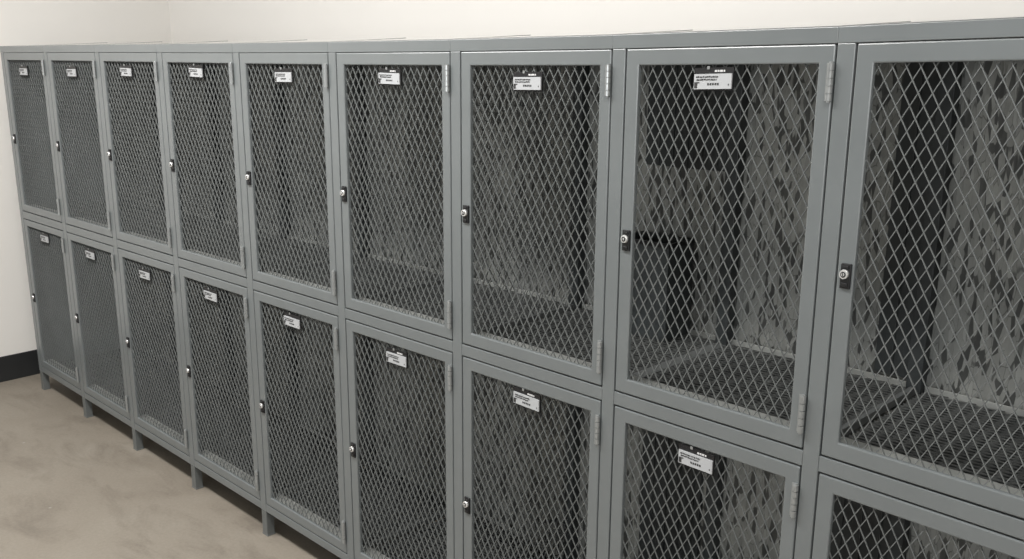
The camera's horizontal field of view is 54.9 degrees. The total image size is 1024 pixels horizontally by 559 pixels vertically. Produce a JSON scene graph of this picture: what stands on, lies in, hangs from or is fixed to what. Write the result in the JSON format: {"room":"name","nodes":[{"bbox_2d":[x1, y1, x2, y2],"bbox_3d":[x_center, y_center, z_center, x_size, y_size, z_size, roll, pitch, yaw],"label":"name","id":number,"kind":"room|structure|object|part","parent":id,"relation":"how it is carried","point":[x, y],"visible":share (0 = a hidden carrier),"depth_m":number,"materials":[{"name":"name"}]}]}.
{"room":"changing room","nodes":[
{"label":"changing room","id":0,"kind":"room"},
{"bbox_2d":[0,0,170,356],"bbox_3d":[-4.725,-0.391,2.429,0.100,2.900,8.420,14,19,43],"label":"wall","id":1,"kind":"structure","parent":0,"point":[22,22],"depth_m":4.82,"materials":[{"name":"white paint"}]},
{"bbox_2d":[0,349,39,381],"bbox_3d":[-4.731,0.972,2.695,0.006,0.128,8.319,14,19,43],"label":"baseboard","id":2,"kind":"structure","parent":1,"relation":"attached to","point":[24,364],"depth_m":4.91,"materials":[{"name":"black plastic"}]},
{"bbox_2d":[0,371,444,558],"bbox_3d":[-1.957,1.768,0.048,8.035,0.100,8.520,14,19,43],"label":"floor","id":3,"kind":"structure","parent":0,"point":[73,485],"depth_m":3.67,"materials":[{"name":"concrete"}]},
{"bbox_2d":[0,41,172,395],"bbox_3d":[-1.939,-0.266,4.583,0.536,1.644,0.500,14,19,43],"label":"locker","id":4,"kind":"object","parent":3,"relation":"on","point":[27,100],"visible":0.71,"depth_m":4.56,"materials":[{"name":"grey metal"}]},
{"bbox_3d":[-2.101,-0.993,4.252,0.504,0.037,0.036,14,19,43],"label":"rail","id":5,"kind":"part","parent":4,"relation":"part of","materials":[{"name":"grey metal"}]},
{"bbox_2d":[19,65,28,75],"bbox_3d":[-2.107,-0.902,4.254,0.090,0.045,0.007,14,19,43],"label":"name tag","id":6,"kind":"object","parent":4,"relation":"attached to","point":[23,70],"visible":1,"depth_m":4.25,"materials":[{"name":"white paper"}]},
{"bbox_3d":[-2.097,-0.630,4.319,0.471,0.718,0.011,14,19,43],"label":"door","id":7,"kind":"part","parent":4,"relation":"part of","materials":[{"name":"grey paint"}]},
{"bbox_3d":[-2.099,-0.249,4.433,0.521,1.495,0.038,14,19,43],"label":"frame","id":8,"kind":"part","parent":4,"relation":"part of","materials":[{"name":"grey paint"}]},
{"bbox_2d":[40,232,49,243],"bbox_3d":[-2.091,-0.186,4.412,0.089,0.044,0.007,14,19,43],"label":"name tag","id":9,"kind":"object","parent":4,"relation":"attached to","point":[44,237],"visible":1,"depth_m":4.40,"materials":[{"name":"white paper"}]},
{"bbox_3d":[-2.260,0.484,4.772,0.034,0.093,0.032,14,19,43],"label":"leg","id":10,"kind":"part","parent":4,"relation":"part of","materials":[{"name":"grey paint"}]},
{"bbox_3d":[-2.094,0.102,4.495,0.469,0.721,0.011,14,19,43],"label":"door","id":11,"kind":"part","parent":4,"relation":"part of","materials":[{"name":"grey paint"}]},
{"bbox_3d":[-2.116,-0.339,4.749,0.028,1.509,0.400,14,19,43],"label":"panel","id":12,"kind":"part","parent":4,"relation":"part of","materials":[{"name":"grey paint"}]},
{"bbox_3d":[-1.942,-1.054,4.402,0.504,0.029,0.488,14,19,43],"label":"panel","id":13,"kind":"part","parent":4,"relation":"part of","materials":[{"name":"grey metal"}]},
{"bbox_3d":[-1.918,0.416,4.749,0.462,0.009,0.426,14,19,43],"label":"panel","id":14,"kind":"part","parent":4,"relation":"part of","materials":[{"name":"metal"}]},
{"bbox_3d":[-1.762,-0.344,4.732,0.518,1.520,0.006,14,19,43],"label":"panel","id":15,"kind":"part","parent":4,"relation":"part of","materials":[{"name":"grey metal"}]},
{"bbox_2d":[42,40,226,426],"bbox_3d":[-1.583,-0.182,4.238,0.533,1.653,0.500,14,19,43],"label":"locker","id":16,"kind":"object","parent":3,"relation":"on","point":[113,398],"visible":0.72,"depth_m":4.16,"materials":[{"name":"grey metal"}]},
{"bbox_3d":[-1.743,-0.913,3.904,0.506,0.035,0.036,14,19,43],"label":"rail","id":17,"kind":"part","parent":16,"relation":"part of","materials":[{"name":"grey metal"}]},
{"bbox_2d":[66,66,77,76],"bbox_3d":[-1.741,-0.822,3.898,0.090,0.046,0.007,14,19,43],"label":"name tag","id":18,"kind":"object","parent":16,"relation":"attached to","point":[71,70],"visible":1,"depth_m":3.89,"materials":[{"name":"white paper"}]},
{"bbox_3d":[-1.740,-0.549,3.973,0.470,0.719,0.011,14,19,43],"label":"door","id":19,"kind":"part","parent":16,"relation":"part of","materials":[{"name":"grey paint"}]},
{"bbox_3d":[-1.742,-0.166,4.088,0.517,1.504,0.038,14,19,43],"label":"frame","id":20,"kind":"part","parent":16,"relation":"part of","materials":[{"name":"grey paint"}]},
{"bbox_3d":[-1.907,0.571,4.432,0.034,0.094,0.032,14,19,43],"label":"leg","id":21,"kind":"part","parent":16,"relation":"part of","materials":[{"name":"grey paint"}]},
{"bbox_2d":[85,248,95,260],"bbox_3d":[-1.744,-0.106,4.076,0.090,0.044,0.007,14,19,43],"label":"name tag","id":22,"kind":"object","parent":16,"relation":"attached to","point":[89,253],"visible":1,"depth_m":4.07,"materials":[{"name":"white paper"}]},
{"bbox_3d":[-1.739,0.184,4.151,0.468,0.730,0.011,14,19,43],"label":"door","id":23,"kind":"part","parent":16,"relation":"part of","materials":[{"name":"grey paint"}]},
{"bbox_3d":[-1.583,-0.974,4.054,0.506,0.028,0.488,14,19,43],"label":"panel","id":24,"kind":"part","parent":16,"relation":"part of","materials":[{"name":"grey metal"}]},
{"bbox_2d":[100,212,195,229],"bbox_3d":[-1.565,-0.239,4.227,0.468,0.016,0.426,14,19,43],"label":"shelf","id":25,"kind":"object","parent":16,"relation":"attached to","point":[104,212],"depth_m":4.27,"materials":[{"name":"metal"}]},
{"bbox_3d":[-1.600,-0.289,4.546,0.051,1.522,0.030,14,19,43],"label":"post","id":26,"kind":"part","parent":16,"relation":"part of","materials":[{"name":"grey metal"}]},
{"bbox_3d":[-1.564,0.503,4.408,0.465,0.008,0.426,14,19,43],"label":"panel","id":27,"kind":"part","parent":16,"relation":"part of","materials":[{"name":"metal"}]},
{"bbox_3d":[-1.406,-0.260,4.388,0.514,1.528,0.006,14,19,43],"label":"panel","id":28,"kind":"part","parent":16,"relation":"part of","materials":[{"name":"grey metal"}]},
{"bbox_2d":[94,39,289,462],"bbox_3d":[-1.225,-0.098,3.893,0.528,1.661,0.500,14,19,43],"label":"locker","id":29,"kind":"object","parent":3,"relation":"on","point":[169,430],"visible":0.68,"depth_m":3.82,"materials":[{"name":"grey metal"}]},
{"bbox_3d":[-1.538,-0.476,3.772,0.020,0.044,0.008,14,19,43],"label":"lock plate","id":30,"kind":"part","parent":29,"relation":"part of","materials":[{"name":"black metal"}]},
{"bbox_3d":[-1.384,-0.833,3.556,0.507,0.035,0.036,14,19,43],"label":"rail","id":31,"kind":"part","parent":29,"relation":"part of","materials":[{"name":"grey metal"}]},
{"bbox_2d":[120,64,132,76],"bbox_3d":[-1.392,-0.754,3.557,0.090,0.045,0.007,14,19,43],"label":"name tag","id":32,"kind":"object","parent":29,"relation":"attached to","point":[125,70],"visible":1,"depth_m":3.55,"materials":[{"name":"white paper"}]},
{"bbox_3d":[-1.381,-0.469,3.625,0.469,0.719,0.011,14,19,43],"label":"door","id":33,"kind":"part","parent":29,"relation":"part of","materials":[{"name":"grey paint"}]},
{"bbox_3d":[-1.553,0.658,4.091,0.035,0.094,0.032,14,19,43],"label":"leg","id":34,"kind":"part","parent":29,"relation":"part of","materials":[{"name":"grey paint"}]},
{"bbox_3d":[-1.385,-0.082,3.743,0.513,1.513,0.038,14,19,43],"label":"frame","id":35,"kind":"part","parent":29,"relation":"part of","materials":[{"name":"grey paint"}]},
{"bbox_2d":[139,267,150,280],"bbox_3d":[-1.392,-0.021,3.736,0.090,0.045,0.007,14,19,43],"label":"name tag","id":36,"kind":"object","parent":29,"relation":"attached to","point":[145,274],"visible":1,"depth_m":3.73,"materials":[{"name":"white paper"}]},
{"bbox_3d":[-1.382,0.268,3.806,0.467,0.740,0.011,14,19,43],"label":"door","id":37,"kind":"part","parent":29,"relation":"part of","materials":[{"name":"grey paint"}]},
{"bbox_3d":[-1.224,-0.893,3.706,0.507,0.027,0.488,14,19,43],"label":"panel","id":38,"kind":"part","parent":29,"relation":"part of","materials":[{"name":"grey metal"}]},
{"bbox_2d":[152,226,238,248],"bbox_3d":[-1.207,-0.160,3.881,0.469,0.016,0.426,14,19,43],"label":"shelf","id":39,"kind":"object","parent":29,"relation":"attached to","point":[221,229],"depth_m":3.91,"materials":[{"name":"metal"}]},
{"bbox_3d":[-1.243,-0.205,4.201,0.044,1.531,0.030,14,19,43],"label":"post","id":40,"kind":"part","parent":29,"relation":"part of","materials":[{"name":"grey metal"}]},
{"bbox_3d":[-1.209,0.591,4.065,0.467,0.009,0.426,14,19,43],"label":"panel","id":41,"kind":"part","parent":29,"relation":"part of","materials":[{"name":"metal"}]},
{"bbox_3d":[-1.049,-0.176,4.042,0.510,1.536,0.006,14,19,43],"label":"panel","id":42,"kind":"part","parent":29,"relation":"part of","materials":[{"name":"grey metal"}]},
{"bbox_2d":[156,37,363,507],"bbox_3d":[-0.867,-0.013,3.546,0.524,1.670,0.500,14,19,43],"label":"locker","id":43,"kind":"object","parent":3,"relation":"on","point":[236,467],"visible":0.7,"depth_m":3.49,"materials":[{"name":"grey metal"}]},
{"bbox_3d":[-1.180,-0.396,3.424,0.020,0.044,0.008,14,19,43],"label":"lock plate","id":44,"kind":"part","parent":43,"relation":"part of","materials":[{"name":"black metal"}]},
{"bbox_3d":[-1.182,0.336,3.605,0.020,0.043,0.008,14,19,43],"label":"lock plate","id":45,"kind":"part","parent":43,"relation":"part of","materials":[{"name":"black metal"}]},
{"bbox_3d":[-1.024,-0.752,3.207,0.506,0.035,0.036,14,19,43],"label":"rail","id":46,"kind":"part","parent":43,"relation":"part of","materials":[{"name":"grey metal"}]},
{"bbox_2d":[189,64,203,77],"bbox_3d":[-1.026,-0.677,3.200,0.090,0.045,0.007,14,19,43],"label":"name tag","id":47,"kind":"object","parent":43,"relation":"attached to","point":[195,71],"visible":1,"depth_m":3.19,"materials":[{"name":"white paper"}]},
{"bbox_3d":[-1.197,0.746,3.748,0.035,0.094,0.032,14,19,43],"label":"leg","id":48,"kind":"part","parent":43,"relation":"part of","materials":[{"name":"grey paint"}]},
{"bbox_3d":[-1.022,-0.388,3.277,0.466,0.718,0.011,14,19,43],"label":"door","id":49,"kind":"part","parent":43,"relation":"part of","materials":[{"name":"grey paint"}]},
{"bbox_3d":[-1.027,0.003,3.397,0.508,1.522,0.038,14,19,43],"label":"frame","id":50,"kind":"part","parent":43,"relation":"part of","materials":[{"name":"grey paint"}]},
{"bbox_2d":[204,287,218,302],"bbox_3d":[-1.036,0.052,3.389,0.089,0.045,0.007,14,19,43],"label":"name tag","id":51,"kind":"object","parent":43,"relation":"attached to","point":[209,294],"visible":1,"depth_m":3.38,"materials":[{"name":"white paper"}]},
{"bbox_3d":[-1.025,0.352,3.461,0.464,0.750,0.011,14,19,43],"label":"door","id":52,"kind":"part","parent":43,"relation":"part of","materials":[{"name":"grey paint"}]},
{"bbox_3d":[-0.865,-0.812,3.357,0.506,0.028,0.488,14,19,43],"label":"panel","id":53,"kind":"part","parent":43,"relation":"part of","materials":[{"name":"grey metal"}]},
{"bbox_2d":[209,241,328,268],"bbox_3d":[-0.850,-0.080,3.533,0.469,0.016,0.426,14,19,43],"label":"shelf","id":54,"kind":"object","parent":43,"relation":"attached to","point":[288,244],"depth_m":3.58,"materials":[{"name":"metal"}]},
{"bbox_3d":[-0.885,-0.121,3.855,0.040,1.539,0.030,14,19,43],"label":"post","id":55,"kind":"part","parent":43,"relation":"part of","materials":[{"name":"grey metal"}]},
{"bbox_3d":[-0.853,0.680,3.722,0.467,0.009,0.426,14,19,43],"label":"panel","id":56,"kind":"part","parent":43,"relation":"part of","materials":[{"name":"metal"}]},
{"bbox_3d":[-0.691,-0.091,3.696,0.505,1.546,0.006,14,19,43],"label":"panel","id":57,"kind":"part","parent":43,"relation":"part of","materials":[{"name":"grey metal"}]},
{"bbox_2d":[232,35,458,558],"bbox_3d":[-0.510,0.070,3.201,0.519,1.679,0.500,14,19,43],"label":"locker","id":58,"kind":"object","parent":3,"relation":"on","point":[318,512],"visible":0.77,"depth_m":3.16,"materials":[{"name":"grey metal"}]},
{"bbox_3d":[-0.822,-0.316,3.077,0.020,0.044,0.008,14,19,43],"label":"lock plate","id":59,"kind":"part","parent":58,"relation":"part of","materials":[{"name":"black metal"}]},
{"bbox_3d":[-0.825,0.420,3.260,0.020,0.044,0.008,14,19,43],"label":"lock plate","id":60,"kind":"part","parent":58,"relation":"part of","materials":[{"name":"black metal"}]},
{"bbox_3d":[-0.842,0.835,3.405,0.035,0.093,0.032,14,19,43],"label":"leg","id":61,"kind":"part","parent":58,"relation":"part of","materials":[{"name":"grey paint"}]},
{"bbox_3d":[-0.666,-0.672,2.860,0.503,0.036,0.036,14,19,43],"label":"rail","id":62,"kind":"part","parent":58,"relation":"part of","materials":[{"name":"grey metal"}]},
{"bbox_2d":[275,67,293,82],"bbox_3d":[-0.659,-0.589,2.846,0.089,0.046,0.007,14,19,43],"label":"name tag","id":63,"kind":"object","parent":58,"relation":"attached to","point":[282,75],"visible":1,"depth_m":2.84,"materials":[{"name":"white paper"}]},
{"bbox_3d":[-0.664,-0.309,2.930,0.463,0.719,0.011,14,19,43],"label":"door","id":64,"kind":"part","parent":58,"relation":"part of","materials":[{"name":"grey paint"}]},
{"bbox_3d":[-0.670,0.088,3.051,0.503,1.532,0.038,14,19,43],"label":"frame","id":65,"kind":"part","parent":58,"relation":"part of","materials":[{"name":"grey paint"}]},
{"bbox_2d":[284,312,301,329],"bbox_3d":[-0.678,0.127,3.041,0.089,0.046,0.007,14,19,43],"label":"name tag","id":66,"kind":"object","parent":58,"relation":"attached to","point":[291,320],"visible":1,"depth_m":3.04,"materials":[{"name":"white paper"}]},
{"bbox_3d":[-0.669,0.437,3.116,0.462,0.761,0.011,14,19,43],"label":"door","id":67,"kind":"part","parent":58,"relation":"part of","materials":[{"name":"grey paint"}]},
{"bbox_3d":[-0.506,-0.733,3.010,0.503,0.028,0.488,14,19,43],"label":"panel","id":68,"kind":"part","parent":58,"relation":"part of","materials":[{"name":"grey metal"}]},
{"bbox_3d":[-0.528,-0.036,3.509,0.035,1.549,0.030,14,19,43],"label":"post","id":69,"kind":"part","parent":58,"relation":"part of","materials":[{"name":"grey metal"}]},
{"bbox_2d":[288,258,441,295],"bbox_3d":[-0.493,0.000,3.187,0.467,0.015,0.426,14,19,43],"label":"shelf","id":70,"kind":"object","parent":58,"relation":"attached to","point":[377,260],"depth_m":3.23,"materials":[{"name":"metal"}]},
{"bbox_3d":[-0.497,0.769,3.380,0.465,0.010,0.426,14,19,43],"label":"panel","id":71,"kind":"part","parent":58,"relation":"part of","materials":[{"name":"metal"}]},
{"bbox_3d":[-0.333,-0.007,3.351,0.501,1.557,0.006,14,19,43],"label":"panel","id":72,"kind":"part","parent":58,"relation":"part of","materials":[{"name":"grey metal"}]},
{"bbox_2d":[328,32,580,558],"bbox_3d":[-0.155,0.153,2.857,0.516,1.690,0.500,14,19,43],"label":"locker","id":73,"kind":"object","parent":3,"relation":"on","point":[422,314],"visible":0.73,"depth_m":2.80,"materials":[{"name":"grey metal"}]},
{"bbox_3d":[-0.465,-0.236,2.731,0.020,0.044,0.008,14,19,43],"label":"lock plate","id":74,"kind":"part","parent":73,"relation":"part of","materials":[{"name":"black metal"}]},
{"bbox_3d":[-0.470,0.505,2.917,0.020,0.044,0.008,14,19,43],"label":"lock plate","id":75,"kind":"part","parent":73,"relation":"part of","materials":[{"name":"black metal"}]},
{"bbox_3d":[-0.311,-0.594,2.515,0.499,0.038,0.036,14,19,43],"label":"rail","id":76,"kind":"part","parent":73,"relation":"part of","materials":[{"name":"grey metal"}]},
{"bbox_2d":[378,67,401,85],"bbox_3d":[-0.311,-0.516,2.508,0.088,0.045,0.007,14,19,43],"label":"name tag","id":77,"kind":"object","parent":73,"relation":"attached to","point":[387,76],"visible":1,"depth_m":2.50,"materials":[{"name":"white paper"}]},
{"bbox_3d":[-0.315,0.172,2.708,0.499,1.544,0.038,14,19,43],"label":"frame","id":78,"kind":"part","parent":73,"relation":"part of","materials":[{"name":"grey paint"}]},
{"bbox_3d":[-0.309,-0.230,2.585,0.459,0.722,0.011,14,19,43],"label":"door","id":79,"kind":"part","parent":73,"relation":"part of","materials":[{"name":"grey paint"}]},
{"bbox_2d":[386,347,407,368],"bbox_3d":[-0.315,0.213,2.689,0.088,0.047,0.007,14,19,43],"label":"name tag","id":80,"kind":"object","parent":73,"relation":"attached to","point":[393,356],"visible":1,"depth_m":2.69,"materials":[{"name":"white paper"}]},
{"bbox_3d":[-0.314,0.522,2.774,0.458,0.772,0.011,14,19,43],"label":"door","id":81,"kind":"part","parent":73,"relation":"part of","materials":[{"name":"grey paint"}]},
{"bbox_3d":[-0.151,-0.655,2.665,0.499,0.030,0.488,14,19,43],"label":"panel","id":82,"kind":"part","parent":73,"relation":"part of","materials":[{"name":"grey metal"}]},
{"bbox_3d":[-0.143,0.859,3.039,0.462,0.010,0.426,14,19,43],"label":"panel","id":83,"kind":"part","parent":73,"relation":"part of","materials":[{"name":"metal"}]},
{"bbox_2d":[378,284,561,328],"bbox_3d":[-0.138,0.080,2.843,0.463,0.014,0.426,14,19,43],"label":"shelf","id":84,"kind":"object","parent":73,"relation":"attached to","point":[435,287],"depth_m":2.88,"materials":[{"name":"metal"}]},
{"bbox_3d":[0.021,0.077,3.007,0.497,1.570,0.006,14,19,43],"label":"panel","id":85,"kind":"part","parent":73,"relation":"part of","materials":[{"name":"grey metal"}]},
{"bbox_2d":[450,27,739,558],"bbox_3d":[0.196,0.233,2.517,0.511,1.703,0.500,14,19,43],"label":"locker","id":86,"kind":"object","parent":3,"relation":"on","point":[560,356],"visible":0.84,"depth_m":2.45,"materials":[{"name":"grey metal"}]},
{"bbox_3d":[-0.112,-0.158,2.388,0.019,0.044,0.008,14,19,43],"label":"lock plate","id":87,"kind":"part","parent":86,"relation":"part of","materials":[{"name":"black metal"}]},
{"bbox_3d":[-0.117,0.590,2.577,0.019,0.045,0.008,14,19,43],"label":"lock plate","id":88,"kind":"part","parent":86,"relation":"part of","materials":[{"name":"black metal"}]},
{"bbox_3d":[0.036,0.255,2.369,0.494,1.558,0.038,14,19,43],"label":"frame","id":89,"kind":"part","parent":86,"relation":"part of","materials":[{"name":"grey paint"}]},
{"bbox_2d":[513,386,540,412],"bbox_3d":[0.035,0.285,2.349,0.087,0.047,0.007,14,19,43],"label":"name tag","id":90,"kind":"object","parent":86,"relation":"attached to","point":[522,397],"visible":1,"depth_m":2.34,"materials":[{"name":"white paper"}]},
{"bbox_2d":[513,71,542,91],"bbox_3d":[0.035,-0.437,2.173,0.087,0.046,0.007,14,19,43],"label":"name tag","id":91,"kind":"object","parent":86,"relation":"attached to","point":[522,81],"visible":1,"depth_m":2.17,"materials":[{"name":"white paper"}]},
{"bbox_3d":[0.041,-0.519,2.173,0.493,0.040,0.036,14,19,43],"label":"rail","id":92,"kind":"part","parent":86,"relation":"part of","materials":[{"name":"grey metal"}]},
{"bbox_3d":[0.036,0.608,2.436,0.454,0.781,0.011,14,19,43],"label":"door","id":93,"kind":"part","parent":86,"relation":"part of","materials":[{"name":"grey paint"}]},
{"bbox_3d":[0.042,-0.154,2.244,0.454,0.728,0.011,14,19,43],"label":"door","id":94,"kind":"part","parent":86,"relation":"part of","materials":[{"name":"grey paint"}]},
{"bbox_3d":[0.181,0.131,2.823,0.036,1.573,0.030,14,19,43],"label":"post","id":95,"kind":"part","parent":86,"relation":"part of","materials":[{"name":"grey metal"}]},
{"bbox_3d":[0.201,-0.580,2.323,0.493,0.032,0.488,14,19,43],"label":"panel","id":96,"kind":"part","parent":86,"relation":"part of","materials":[{"name":"grey metal"}]},
{"bbox_2d":[499,311,714,371],"bbox_3d":[0.213,0.160,2.503,0.458,0.013,0.426,14,19,43],"label":"shelf","id":97,"kind":"object","parent":86,"relation":"attached to","point":[694,335],"depth_m":2.50,"materials":[{"name":"metal"}]},
{"bbox_3d":[0.372,0.159,2.668,0.493,1.587,0.006,14,19,43],"label":"panel","id":98,"kind":"part","parent":86,"relation":"part of","materials":[{"name":"grey metal"}]},
{"bbox_2d":[632,231,694,341],"bbox_3d":[0.364,0.014,2.532,0.164,0.252,0.110,14,19,43],"label":"backpack","id":99,"kind":"object","parent":86,"relation":"on","point":[664,240],"visible":0.58,"depth_m":2.48,"materials":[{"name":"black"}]},
{"bbox_2d":[597,19,944,558],"bbox_3d":[0.542,0.311,2.181,0.504,1.720,0.500,14,19,43],"label":"locker","id":100,"kind":"object","parent":3,"relation":"on","point":[743,394],"visible":0.77,"depth_m":2.08,"materials":[{"name":"grey metal"}]},
{"bbox_3d":[0.237,-0.081,2.050,0.019,0.044,0.008,14,19,43],"label":"lock plate","id":101,"kind":"part","parent":100,"relation":"part of","materials":[{"name":"black metal"}]},
{"bbox_2d":[678,443,714,475],"bbox_3d":[0.377,0.367,2.019,0.086,0.047,0.007,14,19,43],"label":"name tag","id":102,"kind":"object","parent":100,"relation":"attached to","point":[694,458],"visible":1,"depth_m":2.02,"materials":[{"name":"white plastic"}]},
{"bbox_3d":[0.383,0.336,2.034,0.487,1.575,0.038,14,19,43],"label":"frame","id":103,"kind":"part","parent":100,"relation":"part of","materials":[{"name":"grey paint"}]},
{"bbox_3d":[0.383,0.695,2.102,0.448,0.788,0.011,14,19,43],"label":"door","id":104,"kind":"part","parent":100,"relation":"part of","materials":[{"name":"grey paint"}]},
{"bbox_2d":[694,66,734,90],"bbox_3d":[0.376,-0.374,1.839,0.086,0.048,0.007,14,19,43],"label":"name tag","id":105,"kind":"object","parent":100,"relation":"attached to","point":[718,78],"visible":1,"depth_m":1.83,"materials":[{"name":"white paper"}]},
{"bbox_3d":[0.388,-0.448,1.835,0.485,0.043,0.036,14,19,43],"label":"rail","id":106,"kind":"part","parent":100,"relation":"part of","materials":[{"name":"grey metal"}]},
{"bbox_3d":[0.531,0.212,2.485,0.036,1.589,0.030,14,19,43],"label":"post","id":107,"kind":"part","parent":100,"relation":"part of","materials":[{"name":"grey metal"}]},
{"bbox_3d":[0.389,-0.079,1.907,0.447,0.738,0.011,14,19,43],"label":"door","id":108,"kind":"part","parent":100,"relation":"part of","materials":[{"name":"grey paint"}]},
{"bbox_2d":[652,346,904,423],"bbox_3d":[0.560,0.241,2.168,0.451,0.011,0.426,14,19,43],"label":"shelf","id":109,"kind":"object","parent":100,"relation":"attached to","point":[868,375],"depth_m":2.20,"materials":[{"name":"metal"}]},
{"bbox_3d":[0.548,-0.508,1.985,0.485,0.035,0.488,14,19,43],"label":"panel","id":110,"kind":"part","parent":100,"relation":"part of","materials":[{"name":"grey metal"}]},
{"bbox_3d":[0.719,0.238,2.332,0.486,1.607,0.006,14,19,43],"label":"panel","id":111,"kind":"part","parent":100,"relation":"part of","materials":[{"name":"grey metal"}]},
{"bbox_2d":[794,16,1023,558],"bbox_3d":[0.889,0.386,1.844,0.510,1.742,0.500,14,19,43],"label":"locker","id":112,"kind":"object","parent":3,"relation":"on","point":[946,464],"visible":1,"depth_m":1.76,"materials":[{"name":"grey metal"}]},
{"bbox_3d":[0.580,-0.006,1.716,0.019,0.045,0.008,14,19,43],"label":"lock plate","id":113,"kind":"part","parent":112,"relation":"part of","materials":[{"name":"black metal"}]},
{"bbox_3d":[0.724,0.782,1.774,0.439,0.794,0.011,14,19,43],"label":"door","id":114,"kind":"part","parent":112,"relation":"part of","materials":[{"name":"grey paint"}]},
{"bbox_3d":[0.875,0.291,2.152,0.035,1.610,0.030,14,19,43],"label":"post","id":115,"kind":"part","parent":112,"relation":"part of","materials":[{"name":"grey metal"}]},
{"bbox_3d":[0.740,-0.379,1.491,0.507,0.048,0.036,14,19,43],"label":"rail","id":116,"kind":"part","parent":112,"relation":"part of","materials":[{"name":"grey metal"}]},
{"bbox_3d":[0.900,-0.440,1.641,0.507,0.041,0.488,14,19,43],"label":"panel","id":117,"kind":"part","parent":112,"relation":"part of","materials":[{"name":"grey metal"}]},
{"bbox_2d":[853,395,1023,487],"bbox_3d":[0.901,0.323,1.839,0.442,0.009,0.426,14,19,43],"label":"shelf","id":118,"kind":"object","parent":112,"relation":"attached to","point":[968,412],"depth_m":1.91,"materials":[{"name":"metal"}]},
{"bbox_3d":[1.060,0.315,2.002,0.476,1.632,0.006,14,19,43],"label":"panel","id":119,"kind":"part","parent":112,"relation":"part of","materials":[{"name":"grey metal"}]},
{"bbox_2d":[168,0,1023,43],"bbox_3d":[1.022,-0.395,2.582,7.835,2.900,0.100,14,19,43],"label":"wall","id":120,"kind":"structure","parent":0,"point":[189,19],"depth_m":3.40,"materials":[{"name":"white paint"}]}
]}

